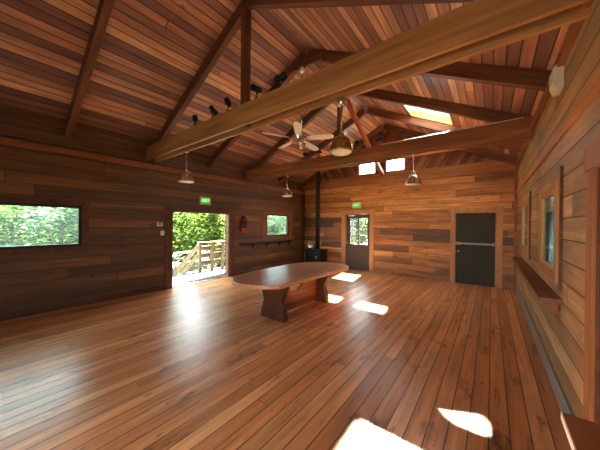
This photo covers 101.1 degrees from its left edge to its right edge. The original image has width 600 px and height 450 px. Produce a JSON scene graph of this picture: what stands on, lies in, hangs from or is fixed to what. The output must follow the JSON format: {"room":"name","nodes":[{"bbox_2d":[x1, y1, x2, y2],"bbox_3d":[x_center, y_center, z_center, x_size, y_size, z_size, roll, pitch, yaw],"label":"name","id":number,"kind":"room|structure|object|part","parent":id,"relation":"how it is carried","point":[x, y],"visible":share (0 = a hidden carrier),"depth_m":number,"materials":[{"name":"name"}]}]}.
{"room":"community hall","nodes":[
{"label":"community hall","id":0,"kind":"room"},
{"bbox_2d":[0,115,302,313],"bbox_3d":[-3.070,-0.100,6.725,0.140,3.440,10.265,1,0,38],"label":"wall","id":1,"kind":"structure","parent":0,"point":[120,257],"depth_m":5.33,"materials":[{"name":"brown wood"}]},
{"bbox_2d":[0,196,88,255],"bbox_3d":[-5.036,0.014,4.107,0.084,1.010,2.360,1,0,38],"label":"window","id":2,"kind":"structure","parent":1,"relation":"in","point":[83,208],"depth_m":4.61,"materials":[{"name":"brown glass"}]},
{"bbox_3d":[-5.019,0.470,4.087,0.023,0.100,2.150,1,0,38],"label":"sill casing","id":3,"kind":"part","parent":2,"relation":"part of","materials":[{"name":"brown wood"}]},
{"bbox_3d":[-5.010,-0.440,4.083,0.023,0.100,2.150,1,0,38],"label":"head casing","id":4,"kind":"part","parent":2,"relation":"part of","materials":[{"name":"brown wood"}]},
{"bbox_3d":[-4.322,0.018,4.978,0.023,1.010,0.110,1,0,38],"label":"casing","id":5,"kind":"part","parent":2,"relation":"part of","materials":[{"name":"brown wood"}]},
{"bbox_2d":[0,285,163,320],"bbox_3d":[-4.788,1.550,4.406,0.019,0.119,4.505,1,0,38],"label":"baseboard","id":6,"kind":"structure","parent":1,"relation":"attached to","point":[33,311],"depth_m":4.84,"materials":[{"name":"brown wood"}]},
{"bbox_2d":[97,218,158,222],"bbox_3d":[-3.824,-0.094,5.572,0.079,0.080,1.200,1,0,38],"label":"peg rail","id":7,"kind":"object","parent":1,"relation":"attached to","point":[98,219],"visible":1,"depth_m":5.56,"materials":[{"name":"brown wood"}]},
{"bbox_2d":[91,203,164,208],"bbox_3d":[-3.828,-0.424,5.603,0.029,0.040,1.440,1,0,38],"label":"trim","id":8,"kind":"structure","parent":1,"relation":"attached to","point":[91,203],"depth_m":5.51,"materials":[{"name":"brown wood"}]},
{"bbox_2d":[0,137,303,194],"bbox_3d":[-2.962,-1.384,6.646,0.099,0.110,10.265,1,0,38],"label":"trim","id":9,"kind":"structure","parent":1,"relation":"attached to","point":[3,141],"depth_m":5.29,"materials":[{"name":"brown wood"}]},
{"bbox_2d":[164,204,235,288],"bbox_3d":[-2.670,0.554,7.300,0.723,2.134,2.642,1,0,21],"label":"door frame","id":10,"kind":"structure","parent":1,"relation":"in","point":[169,209],"depth_m":6.87,"materials":[{"name":"wood"}]},
{"bbox_3d":[-3.338,0.626,6.256,0.025,1.984,0.170,1,0,38],"label":"casing","id":11,"kind":"part","parent":10,"relation":"part of","materials":[{"name":"brown wood"}]},
{"bbox_3d":[-2.723,-0.438,7.024,0.033,0.150,2.170,1,0,38],"label":"head casing","id":12,"kind":"part","parent":10,"relation":"part of","materials":[{"name":"brown wood"}]},
{"bbox_3d":[-2.146,0.632,7.793,0.025,1.984,0.200,1,0,38],"label":"casing","id":13,"kind":"part","parent":10,"relation":"part of","materials":[{"name":"brown wood"}]},
{"bbox_2d":[199,196,210,204],"bbox_3d":[-2.702,-0.688,7.021,0.066,0.220,0.340,1,0,38],"label":"exit sign","id":14,"kind":"object","parent":1,"relation":"attached to","point":[202,200],"visible":1,"depth_m":6.99,"materials":[{"name":"green plastic"}]},
{"bbox_2d":[240,215,246,232],"bbox_3d":[-1.833,-0.036,8.056,0.182,0.567,0.206,1,0,38],"label":"fire extinguisher","id":15,"kind":"object","parent":1,"relation":"attached to","point":[243,224],"visible":1,"depth_m":8.00,"materials":[{"name":"red metal"}]},
{"bbox_2d":[239,240,293,248],"bbox_3d":[-1.111,0.708,9.002,0.180,0.233,2.630,1,0,38],"label":"wall shelf","id":16,"kind":"object","parent":1,"relation":"attached to","point":[279,242],"visible":1,"depth_m":8.84,"materials":[{"name":"brown wood"}]},
{"bbox_3d":[-1.173,0.670,9.050,0.022,0.090,2.430,1,0,38],"label":"rail","id":17,"kind":"part","parent":16,"relation":"part of","materials":[{"name":"brown wood"}]},
{"bbox_2d":[262,211,291,238],"bbox_3d":[-0.862,-0.003,9.489,0.084,0.990,1.660,1,0,38],"label":"window","id":18,"kind":"structure","parent":1,"relation":"in","point":[279,225],"depth_m":9.44,"materials":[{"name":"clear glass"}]},
{"bbox_3d":[-1.285,-0.005,8.893,0.023,0.990,0.200,1,0,38],"label":"casing","id":19,"kind":"part","parent":18,"relation":"part of","materials":[{"name":"brown wood"}]},
{"bbox_3d":[-0.874,0.012,9.498,0.006,0.728,1.168,1,0,38],"label":"pane","id":20,"kind":"part","parent":18,"relation":"part of","materials":[{"name":"clear glass"}]},
{"bbox_3d":[-0.866,0.012,9.492,0.075,0.816,1.256,1,0,38],"label":"frame","id":21,"kind":"part","parent":18,"relation":"part of","materials":[{"name":"brown wood"}]},
{"bbox_3d":[-0.843,0.457,9.472,0.023,0.070,1.260,1,0,38],"label":"sill casing","id":22,"kind":"part","parent":18,"relation":"part of","materials":[{"name":"brown wood"}]},
{"bbox_3d":[-0.834,-0.448,9.469,0.023,0.100,1.260,1,0,38],"label":"head casing","id":23,"kind":"part","parent":18,"relation":"part of","materials":[{"name":"brown wood"}]},
{"bbox_3d":[-0.391,0.000,10.047,0.023,0.990,0.200,1,0,38],"label":"casing","id":24,"kind":"part","parent":18,"relation":"part of","materials":[{"name":"brown wood"}]},
{"bbox_2d":[0,0,569,182],"bbox_3d":[-0.439,-2.500,4.695,8.457,2.412,11.165,1,0,38],"label":"ceiling","id":25,"kind":"structure","parent":0,"point":[150,52],"depth_m":4.10,"materials":[{"name":"brown wood"}]},
{"bbox_2d":[63,0,114,139],"bbox_3d":[-3.114,-2.575,3.691,3.538,1.892,0.100,1,0,38],"label":"rafter","id":26,"kind":"object","parent":25,"relation":"attached to","point":[105,7],"visible":1,"depth_m":3.73,"materials":[{"name":"brown wood"}]},
{"bbox_2d":[207,52,305,167],"bbox_3d":[-1.276,-2.565,6.062,3.538,1.892,0.100,1,0,38],"label":"rafter","id":27,"kind":"object","parent":25,"relation":"attached to","point":[227,143],"visible":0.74,"depth_m":6.43,"materials":[{"name":"brown wood"}]},
{"bbox_2d":[262,65,333,150],"bbox_3d":[0.001,-2.332,4.912,1.360,1.620,1.302,1,0,38],"label":"ceiling fan","id":28,"kind":"object","parent":25,"relation":"hanging from","point":[301,142],"visible":0.99,"depth_m":4.86,"materials":[{"name":"pale painted blades"},{"name":"brass"}]},
{"bbox_3d":[-0.472,-1.726,4.732,0.510,0.057,0.143,1,0,-16],"label":"fan blade","id":29,"kind":"part","parent":28,"relation":"part of","materials":[{"name":"beige wood"}]},
{"bbox_3d":[-0.301,-1.690,5.238,0.143,0.038,0.510,0,0,-35],"label":"fan blade","id":30,"kind":"part","parent":28,"relation":"part of","materials":[{"name":"beige wood"}]},
{"bbox_3d":[-0.043,-1.721,4.412,0.140,0.066,0.510,1,0,2],"label":"fan blade","id":31,"kind":"part","parent":28,"relation":"part of","materials":[{"name":"beige wood"}]},
{"bbox_3d":[0.232,-1.663,5.230,0.142,0.067,0.511,1,0,38],"label":"fan blade","id":32,"kind":"part","parent":28,"relation":"part of","materials":[{"name":"beige wood"}]},
{"bbox_3d":[0.392,-1.679,4.719,0.510,0.055,0.140,1,0,18],"label":"fan blade","id":33,"kind":"part","parent":28,"relation":"part of","materials":[{"name":"beige wood"}]},
{"bbox_2d":[278,108,365,182],"bbox_3d":[0.562,-2.555,8.433,3.538,1.892,0.100,1,0,38],"label":"rafter","id":34,"kind":"object","parent":25,"relation":"attached to","point":[361,113],"visible":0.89,"depth_m":8.04,"materials":[{"name":"brown wood"}]},
{"bbox_2d":[302,125,383,186],"bbox_3d":[1.482,-2.550,9.618,3.538,1.892,0.100,1,0,38],"label":"rafter","id":35,"kind":"object","parent":25,"relation":"attached to","point":[379,128],"visible":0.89,"depth_m":9.02,"materials":[{"name":"brown wood"}]},
{"bbox_2d":[146,0,590,161],"bbox_3d":[-0.793,-2.497,3.789,7.088,2.001,0.240,1,0,38],"label":"roof truss","id":36,"kind":"object","parent":25,"relation":"attached to","point":[476,27],"visible":1,"depth_m":2.58,"materials":[{"name":"brown wood"}]},
{"bbox_2d":[177,151,194,182],"bbox_3d":[-2.364,-1.197,5.124,0.340,0.640,0.340,1,0,38],"label":"pendant lamp","id":37,"kind":"object","parent":36,"relation":"hanging from","point":[185,177],"visible":1,"depth_m":5.06,"materials":[{"name":"metal"}]},
{"bbox_3d":[-2.365,-0.992,5.125,0.340,0.200,0.340,1,0,38],"label":"lamp shade","id":38,"kind":"part","parent":37,"relation":"part of","materials":[{"name":"metal"}]},
{"bbox_2d":[192,115,197,125],"bbox_3d":[-1.940,-1.935,4.559,0.100,0.229,0.169,1,0,-21],"label":"spotlight","id":39,"kind":"object","parent":36,"relation":"on","point":[195,117],"visible":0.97,"depth_m":4.53,"materials":[{"name":"black metal"}]},
{"bbox_2d":[209,105,217,117],"bbox_3d":[-1.477,-1.916,4.201,0.100,0.202,0.173,1,0,19],"label":"spotlight","id":40,"kind":"object","parent":36,"relation":"on","point":[213,110],"visible":0.96,"depth_m":4.18,"materials":[{"name":"black metal"}]},
{"bbox_2d":[224,97,230,110],"bbox_3d":[-1.153,-1.927,3.945,0.100,0.233,0.161,0,0,-38],"label":"spotlight","id":41,"kind":"object","parent":36,"relation":"on","point":[226,99],"visible":0.94,"depth_m":3.91,"materials":[{"name":"black metal"}]},
{"bbox_3d":[-0.842,-2.422,3.826,0.095,1.810,0.120,1,0,38],"label":"king post","id":42,"kind":"part","parent":36,"relation":"part of","materials":[{"name":"brown wood"}]},
{"bbox_2d":[250,83,261,98],"bbox_3d":[-0.624,-1.914,3.530,0.173,0.221,0.100,1,0,17],"label":"spotlight","id":43,"kind":"object","parent":36,"relation":"on","point":[253,87],"visible":0.93,"depth_m":3.50,"materials":[{"name":"black metal"}]},
{"bbox_2d":[274,71,286,87],"bbox_3d":[-0.259,-1.904,3.251,0.170,0.210,0.100,1,0,15],"label":"spotlight","id":44,"kind":"object","parent":36,"relation":"on","point":[279,78],"visible":0.92,"depth_m":3.23,"materials":[{"name":"black metal"}]},
{"bbox_2d":[329,97,352,155],"bbox_3d":[0.489,-1.150,2.912,0.284,0.660,0.284,1,0,38],"label":"pendant lamp","id":45,"kind":"object","parent":36,"relation":"hanging from","point":[341,145],"visible":1,"depth_m":2.84,"materials":[{"name":"metal"}]},
{"bbox_3d":[0.487,-0.953,2.913,0.284,0.185,0.284,1,0,38],"label":"lamp shade","id":46,"kind":"part","parent":45,"relation":"part of","materials":[{"name":"gold metal"}]},
{"bbox_3d":[0.490,-1.265,2.912,0.022,0.290,0.022,1,0,38],"label":"stem","id":47,"kind":"part","parent":45,"relation":"part of","materials":[{"name":"gold metal"}]},
{"bbox_3d":[0.486,-0.848,2.913,0.264,0.055,0.264,1,0,38],"label":"lamp shade","id":48,"kind":"part","parent":45,"relation":"part of","materials":[{"name":"white glass"}]},
{"bbox_2d":[246,89,534,180],"bbox_3d":[1.045,-2.475,6.160,7.088,2.026,0.240,1,0,38],"label":"roof truss","id":49,"kind":"object","parent":25,"relation":"attached to","point":[517,130],"visible":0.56,"depth_m":5.04,"materials":[{"name":"brown wood"}]},
{"bbox_2d":[281,175,291,196],"bbox_3d":[-0.391,-1.161,7.391,0.340,0.640,0.340,1,0,38],"label":"pendant lamp","id":50,"kind":"object","parent":49,"relation":"hanging from","point":[286,193],"visible":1,"depth_m":7.31,"materials":[{"name":"metal"}]},
{"bbox_3d":[-0.393,-0.956,7.392,0.340,0.200,0.340,1,0,38],"label":"lamp shade","id":51,"kind":"part","parent":50,"relation":"part of","materials":[{"name":"metal"}]},
{"bbox_3d":[0.997,-2.412,6.197,0.095,1.810,0.120,1,0,38],"label":"king post","id":52,"kind":"part","parent":49,"relation":"part of","materials":[{"name":"brown wood"}]},
{"bbox_2d":[346,98,384,176],"bbox_3d":[1.995,-2.496,7.385,0.090,1.642,2.918,1,0,38],"label":"brace","id":53,"kind":"object","parent":49,"relation":"attached to","point":[349,106],"visible":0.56,"depth_m":6.98,"materials":[{"name":"brown wood"}]},
{"bbox_2d":[376,136,382,145],"bbox_3d":[1.749,-1.860,5.487,0.100,0.196,0.161,1,0,-14],"label":"spotlight","id":54,"kind":"object","parent":49,"relation":"on","point":[379,138],"visible":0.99,"depth_m":5.45,"materials":[{"name":"black metal"}]},
{"bbox_2d":[404,154,421,185],"bbox_3d":[2.319,-1.124,5.044,0.340,0.640,0.340,1,0,38],"label":"pendant lamp","id":55,"kind":"object","parent":49,"relation":"hanging from","point":[413,179],"visible":1,"depth_m":4.97,"materials":[{"name":"metal"}]},
{"bbox_3d":[2.317,-0.919,5.045,0.340,0.200,0.340,1,0,38],"label":"lamp shade","id":56,"kind":"part","parent":55,"relation":"part of","materials":[{"name":"metal"}]},
{"bbox_2d":[381,117,523,144],"bbox_3d":[2.717,-1.761,4.738,2.350,0.024,0.024,1,0,38],"label":"conduit","id":57,"kind":"object","parent":49,"relation":"on","point":[520,117],"visible":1,"depth_m":4.57,"materials":[{"name":"white plastic"}]},
{"bbox_2d":[403,105,453,125],"bbox_3d":[2.912,-2.737,5.707,0.990,0.687,1.330,1,0,38],"label":"window","id":58,"kind":"structure","parent":25,"relation":"attached to","point":[413,111],"depth_m":6.19,"materials":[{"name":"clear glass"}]},
{"bbox_3d":[2.912,-2.827,5.707,0.990,0.507,1.330,1,0,38],"label":"pane","id":59,"kind":"part","parent":58,"relation":"part of","materials":[{"name":"clear glass"}]},
{"bbox_2d":[306,48,551,91],"bbox_3d":[1.529,-2.528,3.887,3.539,1.893,0.100,1,0,38],"label":"rafter","id":60,"kind":"object","parent":25,"relation":"attached to","point":[507,76],"visible":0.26,"depth_m":3.17,"materials":[{"name":"brown wood"}]},
{"bbox_2d":[287,51,321,74],"bbox_3d":[0.069,-3.212,4.922,0.840,0.140,0.050,1,0,38],"label":"tie","id":61,"kind":"object","parent":60,"relation":"attached to","point":[316,57],"visible":0.97,"depth_m":4.84,"materials":[{"name":"brown wood"}]},
{"bbox_2d":[366,107,523,151],"bbox_3d":[3.367,-2.518,6.258,3.539,1.893,0.100,1,0,38],"label":"rafter","id":62,"kind":"object","parent":25,"relation":"attached to","point":[419,122],"visible":0.56,"depth_m":6.37,"materials":[{"name":"brown wood"}]},
{"bbox_2d":[383,123,517,164],"bbox_3d":[4.286,-2.513,7.443,3.539,1.893,0.100,1,0,38],"label":"rafter","id":63,"kind":"object","parent":25,"relation":"attached to","point":[478,151],"visible":0.6,"depth_m":6.88,"materials":[{"name":"brown wood"}]},
{"bbox_2d":[0,269,571,449],"bbox_3d":[-0.265,1.716,4.542,7.287,0.120,10.545,1,0,38],"label":"floor","id":64,"kind":"structure","parent":0,"point":[390,361],"depth_m":2.75,"materials":[{"name":"brown wood"}]},
{"bbox_2d":[232,262,348,322],"bbox_3d":[-0.084,1.277,4.876,1.223,0.760,2.789,1,0,38],"label":"table","id":65,"kind":"object","parent":64,"relation":"on","point":[275,283],"visible":1,"depth_m":4.52,"materials":[{"name":"brown wood"}]},
{"bbox_3d":[-0.459,1.308,4.375,0.679,0.695,0.110,1,0,38],"label":"leg panel","id":66,"kind":"part","parent":65,"relation":"part of","materials":[{"name":"brown wood"}]},
{"bbox_3d":[0.374,1.312,5.449,0.679,0.695,0.110,1,0,38],"label":"leg panel","id":67,"kind":"part","parent":65,"relation":"part of","materials":[{"name":"brown wood"}]},
{"bbox_2d":[561,412,599,449],"bbox_3d":[1.156,1.309,0.860,0.231,0.750,0.785,1,0,38],"label":"side table","id":68,"kind":"object","parent":64,"relation":"on","point":[582,434],"visible":1,"depth_m":1.11,"materials":[{"name":"brown wood"}]},
{"bbox_3d":[0.410,1.629,9.767,1.590,0.029,1.050,1,0,38],"label":"hearth pad","id":69,"kind":"object","parent":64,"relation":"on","visible":0},
{"bbox_2d":[304,171,328,261],"bbox_3d":[0.641,-0.342,9.633,0.760,3.916,0.652,1,0,38],"label":"wood stove","id":70,"kind":"object","parent":69,"relation":"on","point":[317,254],"visible":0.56,"depth_m":9.59,"materials":[{"name":"metal"}]},
{"bbox_2d":[307,242,313,248],"bbox_3d":[0.415,0.801,9.688,0.277,0.246,0.228,1,0,4],"label":"kettle","id":71,"kind":"object","parent":70,"relation":"on","point":[309,246],"visible":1,"depth_m":9.61,"materials":[{"name":"metal"}]},
{"bbox_3d":[0.462,1.226,9.428,0.480,0.360,0.025,1,0,38],"label":"stove door","id":72,"kind":"part","parent":70,"relation":"part of","materials":[{"name":"metal"}]},
{"bbox_3d":[0.638,0.947,9.650,0.760,0.040,0.620,1,0,38],"label":"plate","id":73,"kind":"part","parent":70,"relation":"part of","materials":[{"name":"metal"}]},
{"bbox_2d":[304,124,514,289],"bbox_3d":[2.950,-0.926,8.643,7.007,5.200,0.140,1,0,38],"label":"wall","id":74,"kind":"structure","parent":0,"point":[412,224],"depth_m":7.97,"materials":[{"name":"brown wood"}]},
{"bbox_2d":[301,191,304,261],"bbox_3d":[0.138,0.077,10.668,0.099,3.119,0.099,1,0,38],"label":"trim","id":75,"kind":"structure","parent":74,"relation":"attached to","point":[303,195],"depth_m":10.63,"materials":[{"name":"brown wood"}]},
{"bbox_2d":[352,202,360,207],"bbox_3d":[2.098,-0.737,9.172,0.340,0.220,0.066,1,0,38],"label":"exit sign","id":76,"kind":"object","parent":74,"relation":"attached to","point":[354,204],"visible":1,"depth_m":9.14,"materials":[{"name":"green plastic"}]},
{"bbox_2d":[341,210,374,271],"bbox_3d":[2.131,0.554,9.203,1.320,2.220,0.250,1,0,38],"label":"door","id":77,"kind":"structure","parent":74,"relation":"in","point":[358,256],"depth_m":9.20,"materials":[{"name":"brown paint"}]},
{"bbox_3d":[1.666,0.612,9.527,0.150,2.089,0.025,1,0,38],"label":"casing","id":78,"kind":"part","parent":77,"relation":"part of","materials":[{"name":"brown wood"}]},
{"bbox_3d":[2.122,-0.491,9.173,1.320,0.130,0.033,1,0,38],"label":"head casing","id":79,"kind":"part","parent":77,"relation":"part of","materials":[{"name":"brown wood"}]},
{"bbox_3d":[2.567,0.624,8.828,0.130,2.089,0.025,1,0,38],"label":"casing","id":80,"kind":"part","parent":77,"relation":"part of","materials":[{"name":"brown wood"}]},
{"bbox_2d":[357,165,377,175],"bbox_3d":[2.455,-2.143,9.004,0.780,0.620,0.084,1,0,38],"label":"window","id":81,"kind":"structure","parent":74,"relation":"in","point":[358,166],"depth_m":9.11,"materials":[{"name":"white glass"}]},
{"bbox_2d":[384,158,406,172],"bbox_3d":[3.245,-2.132,8.392,0.780,0.620,0.084,1,0,38],"label":"window","id":82,"kind":"structure","parent":74,"relation":"in","point":[405,159],"depth_m":8.34,"materials":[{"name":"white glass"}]},
{"bbox_2d":[303,160,517,190],"bbox_3d":[2.896,-1.619,8.561,7.007,0.325,0.059,1,0,38],"label":"trim","id":83,"kind":"structure","parent":74,"relation":"attached to","point":[495,166],"depth_m":7.72,"materials":[{"name":"brown wood"}]},
{"bbox_2d":[450,207,503,288],"bbox_3d":[4.985,0.606,7.025,1.240,2.190,0.194,1,0,38],"label":"door","id":84,"kind":"structure","parent":74,"relation":"in","point":[476,243],"depth_m":6.99,"materials":[{"name":"grey paint"}]},
{"bbox_3d":[4.515,0.659,7.318,0.100,2.069,0.025,1,0,38],"label":"casing","id":85,"kind":"part","parent":84,"relation":"part of","materials":[{"name":"brown wood"}]},
{"bbox_3d":[4.958,-0.429,6.973,1.240,0.120,0.033,1,0,38],"label":"head casing","id":86,"kind":"part","parent":84,"relation":"part of","materials":[{"name":"brown wood"}]},
{"bbox_3d":[5.376,0.671,6.650,0.120,2.069,0.025,1,0,38],"label":"casing","id":87,"kind":"part","parent":84,"relation":"part of","materials":[{"name":"brown wood"}]},
{"bbox_2d":[513,171,517,290],"bbox_3d":[5.623,0.149,6.439,0.059,3.119,0.059,1,0,38],"label":"trim","id":88,"kind":"structure","parent":74,"relation":"attached to","point":[516,172],"depth_m":6.42,"materials":[{"name":"brown wood"}]},
{"bbox_2d":[516,0,599,418],"bbox_3d":[2.546,-0.027,2.370,0.060,3.440,10.265,1,0,38],"label":"wall","id":89,"kind":"structure","parent":0,"point":[562,341],"depth_m":2.14,"materials":[{"name":"brown wood"}]},
{"bbox_2d":[521,191,530,259],"bbox_3d":[4.340,0.013,4.712,0.074,1.180,1.395,1,0,38],"label":"window","id":90,"kind":"structure","parent":89,"relation":"in","point":[526,203],"depth_m":4.69,"materials":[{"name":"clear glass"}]},
{"bbox_3d":[4.713,0.020,5.235,0.023,1.050,0.110,1,0,38],"label":"casing","id":91,"kind":"part","parent":90,"relation":"part of","materials":[{"name":"brown wood"}]},
{"bbox_3d":[4.391,0.023,4.770,0.065,0.876,1.016,1,0,38],"label":"frame","id":92,"kind":"part","parent":90,"relation":"part of","materials":[{"name":"brown wood"}]},
{"bbox_3d":[4.372,-0.462,4.787,0.023,0.090,1.020,1,0,38],"label":"head casing","id":93,"kind":"part","parent":90,"relation":"part of","materials":[{"name":"brown wood"}]},
{"bbox_3d":[4.381,0.023,4.778,0.006,0.798,0.938,1,0,38],"label":"pane","id":94,"kind":"part","parent":90,"relation":"part of","materials":[{"name":"clear glass"}]},
{"bbox_3d":[4.024,0.016,4.346,0.023,1.050,0.100,1,0,38],"label":"casing","id":95,"kind":"part","parent":90,"relation":"part of","materials":[{"name":"brown wood"}]},
{"bbox_2d":[512,257,562,321],"bbox_3d":[3.572,0.815,3.889,0.160,0.233,3.970,1,0,38],"label":"wall shelf","id":96,"kind":"object","parent":89,"relation":"attached to","point":[542,290],"visible":1,"depth_m":2.73,"materials":[{"name":"brown wood"}]},
{"bbox_2d":[516,284,572,414],"bbox_3d":[3.752,1.604,4.015,0.015,0.189,6.055,1,0,38],"label":"baseboard","id":97,"kind":"structure","parent":89,"relation":"attached to","point":[562,402],"depth_m":2.77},
{"bbox_2d":[538,166,562,290],"bbox_3d":[2.862,0.035,2.807,0.074,1.180,1.275,1,0,38],"label":"window","id":98,"kind":"structure","parent":89,"relation":"in","point":[551,194],"depth_m":2.70,"materials":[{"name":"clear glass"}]},
{"bbox_3d":[3.199,0.051,3.283,0.023,1.050,0.110,1,0,38],"label":"casing","id":99,"kind":"part","parent":98,"relation":"part of","materials":[{"name":"brown wood"}]},
{"bbox_3d":[2.879,0.535,2.878,0.023,0.080,0.920,1,0,38],"label":"sill casing","id":100,"kind":"part","parent":98,"relation":"part of","materials":[{"name":"brown wood"}]},
{"bbox_3d":[2.907,0.055,2.858,0.065,0.876,0.916,1,0,38],"label":"frame","id":101,"kind":"part","parent":98,"relation":"part of","materials":[{"name":"brown wood"}]},
{"bbox_3d":[2.888,-0.430,2.874,0.023,0.090,0.920,1,0,38],"label":"head casing","id":102,"kind":"part","parent":98,"relation":"part of","materials":[{"name":"brown wood"}]},
{"bbox_3d":[2.897,0.055,2.865,0.006,0.798,0.838,1,0,38],"label":"pane","id":103,"kind":"part","parent":98,"relation":"part of","materials":[{"name":"clear glass"}]},
{"bbox_3d":[2.571,0.048,2.473,0.023,1.050,0.100,1,0,38],"label":"casing","id":104,"kind":"part","parent":98,"relation":"part of","materials":[{"name":"brown wood"}]},
{"bbox_2d":[515,0,592,167],"bbox_3d":[2.517,-1.557,2.398,0.049,0.100,10.265,1,0,38],"label":"trim","id":105,"kind":"structure","parent":89,"relation":"attached to","point":[573,30],"depth_m":2.27,"materials":[{"name":"brown wood"}]},
{"bbox_2d":[549,64,563,96],"bbox_3d":[2.528,-1.427,2.437,0.078,0.240,0.200,1,0,38],"label":"emergency light","id":106,"kind":"object","parent":89,"relation":"attached to","point":[556,79],"visible":0.88,"depth_m":2.37,"materials":[{"name":"white plastic"}]},
{"bbox_2d":[516,69,599,193],"bbox_3d":[2.518,-0.877,2.394,0.029,0.100,10.265,1,0,38],"label":"trim","id":107,"kind":"structure","parent":89,"relation":"attached to","point":[593,89],"depth_m":2.03,"materials":[{"name":"brown wood"}]},
{"bbox_2d":[583,136,599,423],"bbox_3d":[1.626,0.583,1.157,0.174,2.210,1.215,1,0,38],"label":"door frame","id":108,"kind":"structure","parent":89,"relation":"in","point":[591,383],"depth_m":1.56,"materials":[{"name":"wood"}]},
{"bbox_3d":[1.581,-0.442,1.196,0.033,0.160,1.215,1,0,38],"label":"head casing","id":109,"kind":"part","parent":108,"relation":"part of","materials":[{"name":"brown wood"}]},
{"label":"outside","id":110,"kind":"structure","parent":0,"visible":0},
{"bbox_2d":[173,240,366,274],"bbox_3d":[0.621,2.324,8.999,70.000,0.150,75.000,1,0,38],"label":"ground","id":111,"kind":"structure","parent":110,"point":[194,267],"depth_m":13.58,"materials":[{"name":"white"}]},
{"bbox_2d":[0,205,67,246],"bbox_3d":[-12.390,0.269,10.917,5.903,3.708,3.902,0,0,-36],"label":"leafy tree","id":112,"kind":"object","parent":111,"relation":"on","point":[8,230],"visible":0.29,"depth_m":10.41,"materials":[{"name":"green plant"}]},
{"bbox_2d":[1,206,77,246],"bbox_3d":[-8.234,0.560,7.997,2.512,3.210,3.053,1,0,21],"label":"leafy tree","id":113,"kind":"object","parent":111,"relation":"on","point":[55,219],"visible":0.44,"depth_m":7.83,"materials":[{"name":"green plant"}]},
{"bbox_2d":[0,206,207,251],"bbox_3d":[-12.564,-0.003,19.867,5.393,4.480,44.000,1,0,38],"label":"bank","id":114,"kind":"object","parent":111,"relation":"on","point":[194,221],"visible":0.02,"depth_m":20.50,"materials":[{"name":"green plant"}]},
{"bbox_2d":[0,206,207,248],"bbox_3d":[-12.485,-0.308,19.786,5.531,4.546,40.320,1,0,38],"label":"undergrowth","id":115,"kind":"object","parent":114,"relation":"on","point":[206,215],"visible":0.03,"depth_m":20.05,"materials":[{"name":"green plant"}]},
{"bbox_2d":[173,212,182,220],"bbox_3d":[-6.756,-1.597,11.476,4.305,7.545,4.534,1,0,38],"label":"leafy tree","id":116,"kind":"object","parent":111,"relation":"on","point":[178,213],"visible":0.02,"depth_m":11.45,"materials":[{"name":"green plant"}]},
{"bbox_2d":[173,212,192,251],"bbox_3d":[-8.924,-1.293,16.082,4.208,6.854,4.394,1,0,-10],"label":"leafy tree","id":117,"kind":"object","parent":111,"relation":"on","point":[184,216],"visible":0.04,"depth_m":17.29,"materials":[{"name":"green plant"}]},
{"bbox_2d":[173,213,224,266],"bbox_3d":[-4.429,-1.911,13.890,3.678,8.252,5.662,1,0,8],"label":"leafy tree","id":118,"kind":"object","parent":111,"relation":"on","point":[215,225],"visible":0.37,"depth_m":13.05,"materials":[{"name":"green plant"}]},
{"bbox_2d":[351,218,367,244],"bbox_3d":[3.849,0.238,15.492,3.244,4.045,3.841,0,0,-23],"label":"bush","id":119,"kind":"object","parent":111,"relation":"on","point":[354,221],"visible":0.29,"depth_m":15.10,"materials":[{"name":"green plant"}]},
{"bbox_2d":[351,220,367,243],"bbox_3d":[4.399,-0.607,21.267,5.495,5.766,6.070,1,0,38],"label":"leafy tree","id":120,"kind":"object","parent":111,"relation":"on","point":[365,220],"visible":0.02,"depth_m":20.40,"materials":[{"name":"green plant"}]},
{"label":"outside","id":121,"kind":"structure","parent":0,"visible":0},
{"bbox_2d":[172,267,224,285],"bbox_3d":[-4.058,1.704,6.936,1.622,0.130,12.000,1,0,38],"label":"deck","id":122,"kind":"object","parent":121,"point":[188,277],"depth_m":7.99,"materials":[{"name":"white wood"}]},
{"bbox_2d":[174,241,224,273],"bbox_3d":[-3.254,1.444,10.370,1.862,1.700,3.190,1,0,38],"label":"deck railing","id":123,"kind":"object","parent":122,"relation":"on","point":[199,247],"visible":0.59,"depth_m":8.98,"materials":[{"name":"beige wood"}]},
{"bbox_3d":[-4.231,1.309,9.172,2.081,0.150,0.050,-41,-24,30],"label":"stair rail","id":124,"kind":"part","parent":123,"relation":"part of","materials":[{"name":"beige wood"}]},
{"bbox_3d":[-4.234,1.629,9.173,2.081,0.150,0.050,-41,-24,30],"label":"stair rail","id":125,"kind":"part","parent":123,"relation":"part of","materials":[{"name":"beige wood"}]},
{"bbox_3d":[-3.505,1.138,8.636,0.090,1.000,0.090,1,0,38],"label":"post","id":126,"kind":"part","parent":123,"relation":"part of","materials":[{"name":"beige wood"}]},
{"bbox_3d":[-2.566,0.623,9.839,0.140,0.040,3.190,1,0,38],"label":"rail","id":127,"kind":"part","parent":123,"relation":"part of","materials":[{"name":"beige wood"}]},
{"bbox_3d":[-2.617,1.343,9.892,0.039,0.140,3.165,1,0,38],"label":"rail","id":128,"kind":"part","parent":123,"relation":"part of","materials":[{"name":"beige wood"}]},
{"bbox_3d":[-2.614,1.083,9.891,0.039,0.140,3.165,1,0,38],"label":"rail","id":129,"kind":"part","parent":123,"relation":"part of","materials":[{"name":"beige wood"}]},
{"bbox_3d":[-2.612,0.823,9.890,0.039,0.140,3.165,1,0,38],"label":"rail","id":130,"kind":"part","parent":123,"relation":"part of","materials":[{"name":"beige wood"}]},
{"bbox_3d":[-3.211,1.140,9.015,0.090,1.000,0.090,1,0,38],"label":"post","id":131,"kind":"part","parent":123,"relation":"part of","materials":[{"name":"beige wood"}]},
{"bbox_3d":[-2.942,1.141,9.363,0.090,1.000,0.090,1,0,38],"label":"post","id":132,"kind":"part","parent":123,"relation":"part of","materials":[{"name":"beige wood"}]}
]}

